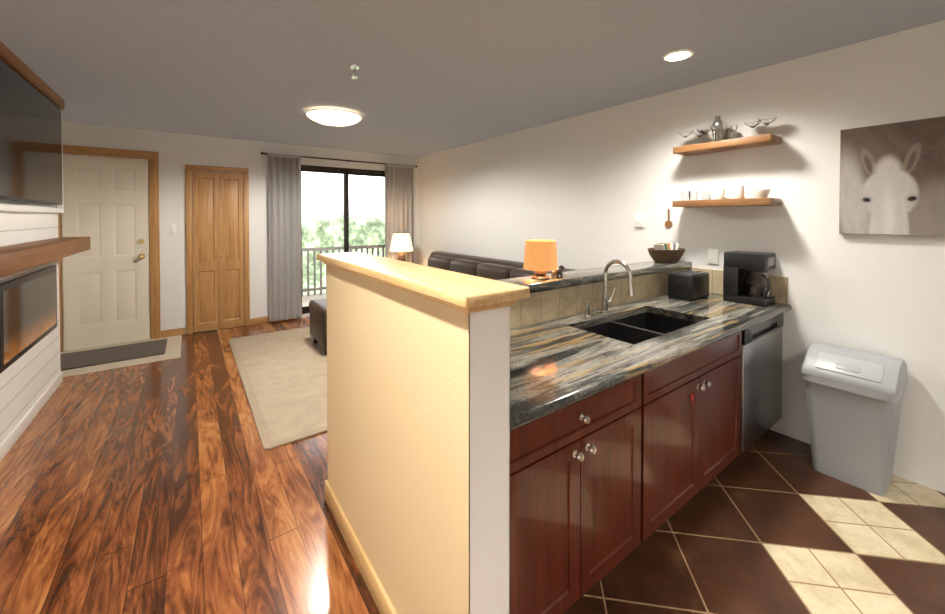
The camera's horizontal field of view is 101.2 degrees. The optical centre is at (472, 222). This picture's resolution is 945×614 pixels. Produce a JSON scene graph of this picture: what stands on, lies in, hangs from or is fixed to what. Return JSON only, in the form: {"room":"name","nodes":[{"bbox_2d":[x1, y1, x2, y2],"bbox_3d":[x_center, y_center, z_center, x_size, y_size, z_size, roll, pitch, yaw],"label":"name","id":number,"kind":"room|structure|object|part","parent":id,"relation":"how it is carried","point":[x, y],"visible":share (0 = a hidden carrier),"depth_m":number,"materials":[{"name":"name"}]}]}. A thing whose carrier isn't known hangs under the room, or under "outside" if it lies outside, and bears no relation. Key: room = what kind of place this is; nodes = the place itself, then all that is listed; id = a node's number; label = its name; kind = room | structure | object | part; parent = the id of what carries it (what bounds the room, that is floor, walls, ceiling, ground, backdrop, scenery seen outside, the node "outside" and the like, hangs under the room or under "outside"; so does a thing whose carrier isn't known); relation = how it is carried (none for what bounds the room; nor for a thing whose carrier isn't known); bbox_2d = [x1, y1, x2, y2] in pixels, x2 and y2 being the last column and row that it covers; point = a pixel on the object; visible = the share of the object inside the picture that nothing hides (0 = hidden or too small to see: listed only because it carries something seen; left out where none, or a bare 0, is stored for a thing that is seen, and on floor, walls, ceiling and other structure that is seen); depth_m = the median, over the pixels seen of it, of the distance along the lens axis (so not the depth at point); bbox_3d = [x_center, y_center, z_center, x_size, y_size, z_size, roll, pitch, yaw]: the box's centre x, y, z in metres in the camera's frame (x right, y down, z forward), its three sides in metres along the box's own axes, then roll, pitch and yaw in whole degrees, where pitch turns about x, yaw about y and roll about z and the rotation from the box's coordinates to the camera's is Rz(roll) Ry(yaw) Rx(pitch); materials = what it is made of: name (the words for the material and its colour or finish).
{"room":"living room","nodes":[
{"label":"living room","id":0,"kind":"room"},
{"bbox_2d":[0,200,60,444],"bbox_3d":[-1.763,0.211,0.367,0.512,2.550,7.400,-1,1,-36],"label":"wall","id":1,"kind":"structure","parent":0,"point":[27,378],"depth_m":2.82,"materials":[{"name":"white wood"}]},
{"bbox_2d":[0,265,56,372],"bbox_3d":[-3.217,0.636,2.828,0.032,0.530,1.240,-1,1,-36],"label":"fireplace","id":2,"kind":"object","parent":1,"relation":"attached to","point":[28,312],"visible":1,"depth_m":2.70,"materials":[{"name":"black glass"}]},
{"bbox_2d":[0,59,62,204],"bbox_3d":[-3.184,-0.569,2.785,0.050,0.840,1.560,-1,1,-36],"label":"screen","id":3,"kind":"object","parent":1,"relation":"attached to","point":[30,147],"visible":1,"depth_m":2.70,"materials":[{"name":"black"}]},
{"bbox_2d":[0,372,62,461],"bbox_3d":[-1.580,1.438,0.580,0.013,0.090,7.296,-1,1,-36],"label":"baseboard","id":4,"kind":"structure","parent":1,"relation":"attached to","point":[12,438],"depth_m":2.77,"materials":[{"name":"white wood"}]},
{"bbox_2d":[0,41,64,212],"bbox_3d":[-2.979,-0.584,2.500,0.050,1.019,2.499,-1,1,-36],"label":"trim","id":5,"kind":"structure","parent":1,"relation":"attached to","point":[11,59],"depth_m":2.80,"materials":[{"name":"brown"}]},
{"bbox_2d":[0,237,89,277],"bbox_3d":[-2.960,0.204,2.613,0.200,0.120,2.440,-1,1,-36],"label":"mantel shelf","id":6,"kind":"object","parent":1,"relation":"attached to","point":[16,258],"visible":1,"depth_m":2.44,"materials":[{"name":"brown wood"}]},
{"bbox_2d":[0,317,379,613],"bbox_3d":[-0.408,1.460,2.191,4.870,0.001,8.520,-1,1,-36],"label":"floor","id":7,"kind":"structure","parent":0,"point":[170,486],"depth_m":2.01,"materials":[{"name":"brown wood"}]},
{"bbox_2d":[60,335,181,376],"bbox_3d":[-3.879,1.429,4.175,1.198,0.004,0.978,-1,1,-36],"label":"pad","id":8,"kind":"object","parent":7,"relation":"on","point":[173,349],"visible":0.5,"depth_m":4.09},
{"bbox_2d":[60,339,166,370],"bbox_3d":[-3.898,1.420,4.199,0.920,0.011,0.620,-1,1,-36],"label":"door mat","id":9,"kind":"object","parent":8,"relation":"on","point":[81,359],"visible":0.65,"depth_m":4.17,"materials":[{"name":"grey fabric"}]},
{"bbox_2d":[229,326,326,449],"bbox_3d":[-1.403,1.425,4.139,1.840,0.010,2.780,-1,1,-36],"label":"jute rug","id":10,"kind":"object","parent":7,"relation":"on","point":[283,374],"visible":0.48,"depth_m":3.48,"materials":[{"name":"beige carpet"}]},
{"bbox_2d":[309,298,326,354],"bbox_3d":[-1.454,1.157,4.569,0.770,0.512,0.620,-1,1,-36],"label":"ottoman","id":11,"kind":"object","parent":10,"relation":"on","point":[318,319],"visible":0.33,"depth_m":4.28,"materials":[{"name":"black"}]},
{"bbox_2d":[428,251,575,279],"bbox_3d":[-0.023,0.942,4.743,0.950,0.958,2.900,-1,1,-36],"label":"sofa","id":12,"kind":"object","parent":7,"relation":"on","point":[490,268],"visible":0.12,"depth_m":4.81,"materials":[{"name":"black leather"}]},
{"bbox_3d":[-1.144,1.100,6.255,0.500,0.598,0.500,-1,1,-36],"label":"side table","id":13,"kind":"object","parent":7,"relation":"on","visible":0},
{"bbox_2d":[389,234,412,261],"bbox_3d":[-1.144,0.490,6.246,0.380,0.620,0.380,-1,1,-36],"label":"lamp","id":14,"kind":"object","parent":13,"relation":"on","point":[401,244],"visible":0.67,"depth_m":6.12,"materials":[{"name":"white fabric"}]},
{"bbox_2d":[61,121,417,350],"bbox_3d":[-2.853,0.135,5.606,4.870,2.550,0.150,-1,1,-36],"label":"wall","id":15,"kind":"structure","parent":0,"point":[177,152],"depth_m":4.97,"materials":[{"name":"white paint"}]},
{"bbox_2d":[56,145,160,351],"bbox_3d":[-4.205,0.282,4.467,0.940,2.290,0.092,-1,1,-36],"label":"front door","id":16,"kind":"structure","parent":15,"relation":"in","point":[106,288],"depth_m":4.51,"materials":[{"name":"white wood"}]},
{"bbox_2d":[169,224,175,232],"bbox_3d":[-3.746,0.071,4.852,0.070,0.120,0.012,-1,1,-36],"label":"light switch","id":17,"kind":"object","parent":15,"relation":"attached to","point":[172,228],"visible":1,"depth_m":4.85,"materials":[{"name":"white plastic"}]},
{"bbox_2d":[161,328,184,337],"bbox_3d":[-3.757,1.376,4.862,0.260,0.090,0.013,-1,1,-36],"label":"baseboard","id":18,"kind":"structure","parent":15,"relation":"attached to","point":[179,331],"depth_m":4.86,"materials":[{"name":"brown wood"}]},
{"bbox_2d":[185,164,249,333],"bbox_3d":[-3.345,0.337,5.121,0.700,2.160,0.050,-1,1,-36],"label":"closet door","id":19,"kind":"structure","parent":15,"relation":"in","point":[214,270],"depth_m":5.12,"materials":[{"name":"brown wood"}]},
{"bbox_2d":[250,316,291,324],"bbox_3d":[-2.842,1.366,5.530,0.565,0.090,0.013,-1,1,-36],"label":"baseboard","id":20,"kind":"structure","parent":15,"relation":"attached to","point":[260,320],"depth_m":5.44,"materials":[{"name":"brown wood"}]},
{"bbox_2d":[261,152,416,320],"bbox_3d":[-1.955,0.190,6.096,2.420,2.367,0.117,-1,1,-36],"label":"curtains","id":21,"kind":"object","parent":15,"relation":"attached to","point":[284,225],"visible":0.79,"depth_m":5.59,"materials":[{"name":"grey fabric"}]},
{"bbox_2d":[301,165,384,313],"bbox_3d":[-2.010,0.242,6.192,1.540,2.220,0.100,-1,1,-36],"label":"window frame","id":22,"kind":"structure","parent":15,"relation":"in","point":[346,172],"depth_m":6.16,"materials":[{"name":"brown metal"}]},
{"bbox_2d":[317,252,529,613],"bbox_3d":[-0.331,0.819,1.567,0.220,1.300,1.365,-1,1,-36],"label":"wall","id":23,"kind":"structure","parent":0,"point":[417,490],"depth_m":1.22,"materials":[{"name":"beige paint"}]},
{"bbox_2d":[0,0,944,156],"bbox_3d":[-0.362,-1.140,2.175,4.970,0.100,8.700,-1,1,-36],"label":"ceiling","id":24,"kind":"structure","parent":0,"point":[434,76],"depth_m":2.54,"materials":[{"name":"white paint"}]},
{"bbox_2d":[306,109,361,125],"bbox_3d":[-1.405,-1.048,3.953,0.536,0.133,0.536,-1,1,-36],"label":"light fixture","id":25,"kind":"object","parent":24,"relation":"attached to","point":[333,117],"visible":1,"depth_m":3.81,"materials":[{"name":"white glass"}]},
{"bbox_2d":[349,64,359,78],"bbox_3d":[-0.825,-1.055,2.717,0.076,0.083,0.076,-1,1,-36],"label":"sprinkler","id":26,"kind":"object","parent":24,"relation":"attached to","point":[354,67],"visible":0.98,"depth_m":2.71,"materials":[{"name":"silver metal"}]},
{"bbox_2d":[662,50,693,61],"bbox_3d":[1.345,-1.091,2.542,0.190,0.006,0.190,-1,1,-36],"label":"recessed light","id":27,"kind":"object","parent":24,"relation":"in","point":[678,55],"visible":1,"depth_m":2.53,"materials":[{"name":"white"}]},
{"bbox_2d":[497,260,691,329],"bbox_3d":[0.677,0.888,2.480,2.563,1.135,0.220,-1,1,-36],"label":"wall","id":28,"kind":"structure","parent":0,"point":[570,293],"depth_m":2.39,"materials":[{"name":"tile"}]},
{"bbox_2d":[523,240,557,278],"bbox_3d":[0.397,0.213,2.266,0.200,0.220,0.200,-1,1,-36],"label":"light","id":29,"kind":"object","parent":28,"relation":"on","point":[540,258],"visible":1,"depth_m":2.19,"materials":[{"name":"orange fabric"}]},
{"bbox_2d":[551,265,564,277],"bbox_3d":[0.516,0.289,2.329,0.102,0.066,0.051,-1,1,-36],"label":"bear figurine","id":30,"kind":"object","parent":28,"relation":"on","point":[558,272],"visible":0.92,"depth_m":2.31,"materials":[{"name":"brown"}]},
{"bbox_2d":[647,243,684,262],"bbox_3d":[1.547,0.236,3.099,0.364,0.150,0.243,-1,1,-36],"label":"basket","id":31,"kind":"object","parent":28,"relation":"on","point":[666,253],"visible":1,"depth_m":3.01,"materials":[{"name":"wicker"}]},
{"bbox_2d":[418,20,944,492],"bbox_3d":[1.559,0.165,3.565,0.150,2.550,8.650,-1,1,-36],"label":"wall","id":32,"kind":"structure","parent":0,"point":[581,190],"depth_m":2.70,"materials":[{"name":"white paint"}]},
{"bbox_2d":[634,214,643,227],"bbox_3d":[1.500,-0.019,3.494,0.024,0.120,0.090,-1,1,-36],"label":"outlet","id":33,"kind":"object","parent":32,"relation":"attached to","point":[638,218],"depth_m":3.49,"materials":[{"name":"white plastic"}]},
{"bbox_2d":[665,209,671,226],"bbox_3d":[1.659,-0.041,3.282,0.014,0.158,0.060,-1,1,-36],"label":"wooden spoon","id":34,"kind":"object","parent":32,"relation":"attached to","point":[668,223],"visible":1,"depth_m":3.28,"materials":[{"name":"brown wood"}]},
{"bbox_2d":[708,249,717,263],"bbox_3d":[1.867,0.261,3.011,0.006,0.115,0.070,-1,1,-36],"label":"outlet","id":35,"kind":"object","parent":32,"relation":"attached to","point":[712,253],"depth_m":3.01,"materials":[{"name":"white plastic"}]},
{"bbox_2d":[672,185,780,206],"bbox_3d":[1.847,-0.194,2.860,0.209,0.144,0.640,-1,1,-36],"label":"shelf","id":36,"kind":"object","parent":32,"relation":"attached to","point":[737,202],"depth_m":2.78,"materials":[{"name":"brown wood"}]},
{"bbox_3d":[1.843,-0.218,2.867,0.117,0.095,0.586,-1,1,-36],"label":"items on the lower shelf","id":37,"kind":"part","parent":36,"relation":"part of","materials":[{"name":"white ceramic"}]},
{"bbox_2d":[673,133,781,155],"bbox_3d":[1.847,-0.566,2.854,0.209,0.048,0.640,-1,1,-36],"label":"shelf","id":38,"kind":"object","parent":32,"relation":"attached to","point":[770,139],"visible":1,"depth_m":2.76,"materials":[{"name":"brown wood"}]},
{"bbox_2d":[679,116,776,145],"bbox_3d":[1.850,-0.693,2.849,0.170,0.205,0.628,-1,1,-36],"label":"glassware","id":39,"kind":"object","parent":38,"relation":"on","point":[717,127],"visible":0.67,"depth_m":2.85,"materials":[{"name":"clear glass"}]},
{"bbox_2d":[687,267,787,303],"bbox_3d":[1.946,0.456,2.903,0.008,0.183,0.658,-1,1,-36],"label":"backsplash","id":40,"kind":"structure","parent":32,"relation":"attached to","point":[779,288],"depth_m":2.71,"materials":[{"name":"beige tile"}]},
{"bbox_2d":[839,116,944,235],"bbox_3d":[2.604,-0.247,1.969,0.035,0.640,1.090,-1,1,-36],"label":"framed picture","id":41,"kind":"object","parent":32,"relation":"attached to","point":[892,178],"visible":0.96,"depth_m":2.21},
{"bbox_2d":[668,270,708,300],"bbox_3d":[1.585,0.455,2.851,0.309,0.189,0.170,-1,1,-36],"label":"toaster","id":42,"kind":"object","parent":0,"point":[686,285],"visible":1,"depth_m":2.77,"materials":[{"name":"black"}]},
{"bbox_2d":[723,251,775,306],"bbox_3d":[1.942,0.379,2.704,0.210,0.345,0.279,-1,1,-36],"label":"coffee maker","id":43,"kind":"object","parent":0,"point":[746,279],"visible":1,"depth_m":2.65,"materials":[{"name":"black plastic"}]},
{"bbox_2d":[563,429,944,613],"bbox_3d":[1.782,1.478,0.942,2.805,0.001,3.920,-1,1,-36],"label":"floor","id":44,"kind":"structure","parent":0,"point":[768,521],"depth_m":1.74,"materials":[{"name":"brown tile"}]},
{"bbox_2d":[510,371,649,613],"bbox_3d":[0.202,1.039,1.653,0.811,0.858,0.633,-1,1,-36],"label":"base cabinet","id":45,"kind":"object","parent":44,"relation":"on","point":[625,430],"depth_m":1.38,"materials":[{"name":"brown wood"}]},
{"bbox_2d":[510,320,665,430],"bbox_3d":[0.262,0.587,1.674,0.941,0.040,0.664,-1,1,-36],"label":"countertop","id":46,"kind":"structure","parent":45,"relation":"on","point":[553,366],"depth_m":1.55,"materials":[{"name":"grey stone"}]},
{"bbox_2d":[626,335,741,538],"bbox_3d":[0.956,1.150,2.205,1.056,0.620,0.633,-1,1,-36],"label":"base cabinet","id":47,"kind":"object","parent":44,"relation":"on","point":[693,416],"depth_m":1.88,"materials":[{"name":"brown wood"}]},
{"bbox_2d":[741,313,783,451],"bbox_3d":[1.664,1.024,2.711,0.678,0.853,0.633,-1,1,-36],"label":"dishwasher","id":48,"kind":"object","parent":47,"relation":"in","point":[761,390],"visible":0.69,"depth_m":2.42,"materials":[{"name":"silver metal"}]},
{"bbox_2d":[801,342,906,495],"bbox_3d":[2.204,1.105,2.254,0.350,0.705,0.394,-1,1,-36],"label":"trash can","id":49,"kind":"object","parent":44,"relation":"on","point":[854,398],"visible":1,"depth_m":2.15,"materials":[{"name":"grey plastic"}]},
{"label":"outside","id":50,"kind":"structure","parent":0,"visible":0},
{"bbox_2d":[302,293,326,306],"bbox_3d":[-2.523,1.545,7.354,4.500,0.080,2.250,-1,1,-36],"label":"floor","id":51,"kind":"structure","parent":50,"point":[305,301],"depth_m":7.80,"materials":[{"name":"beige concrete"}]},
{"bbox_2d":[302,245,384,296],"bbox_3d":[-3.098,1.003,8.133,4.500,0.979,0.080,-1,1,-36],"label":"railing","id":52,"kind":"object","parent":51,"relation":"on","point":[314,289],"depth_m":8.07,"materials":[{"name":"brown metal"}]},
{"bbox_2d":[301,171,384,294],"bbox_3d":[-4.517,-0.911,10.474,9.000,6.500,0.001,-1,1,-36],"label":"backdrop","id":53,"kind":"structure","parent":50,"point":[355,235],"depth_m":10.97,"materials":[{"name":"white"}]}
]}

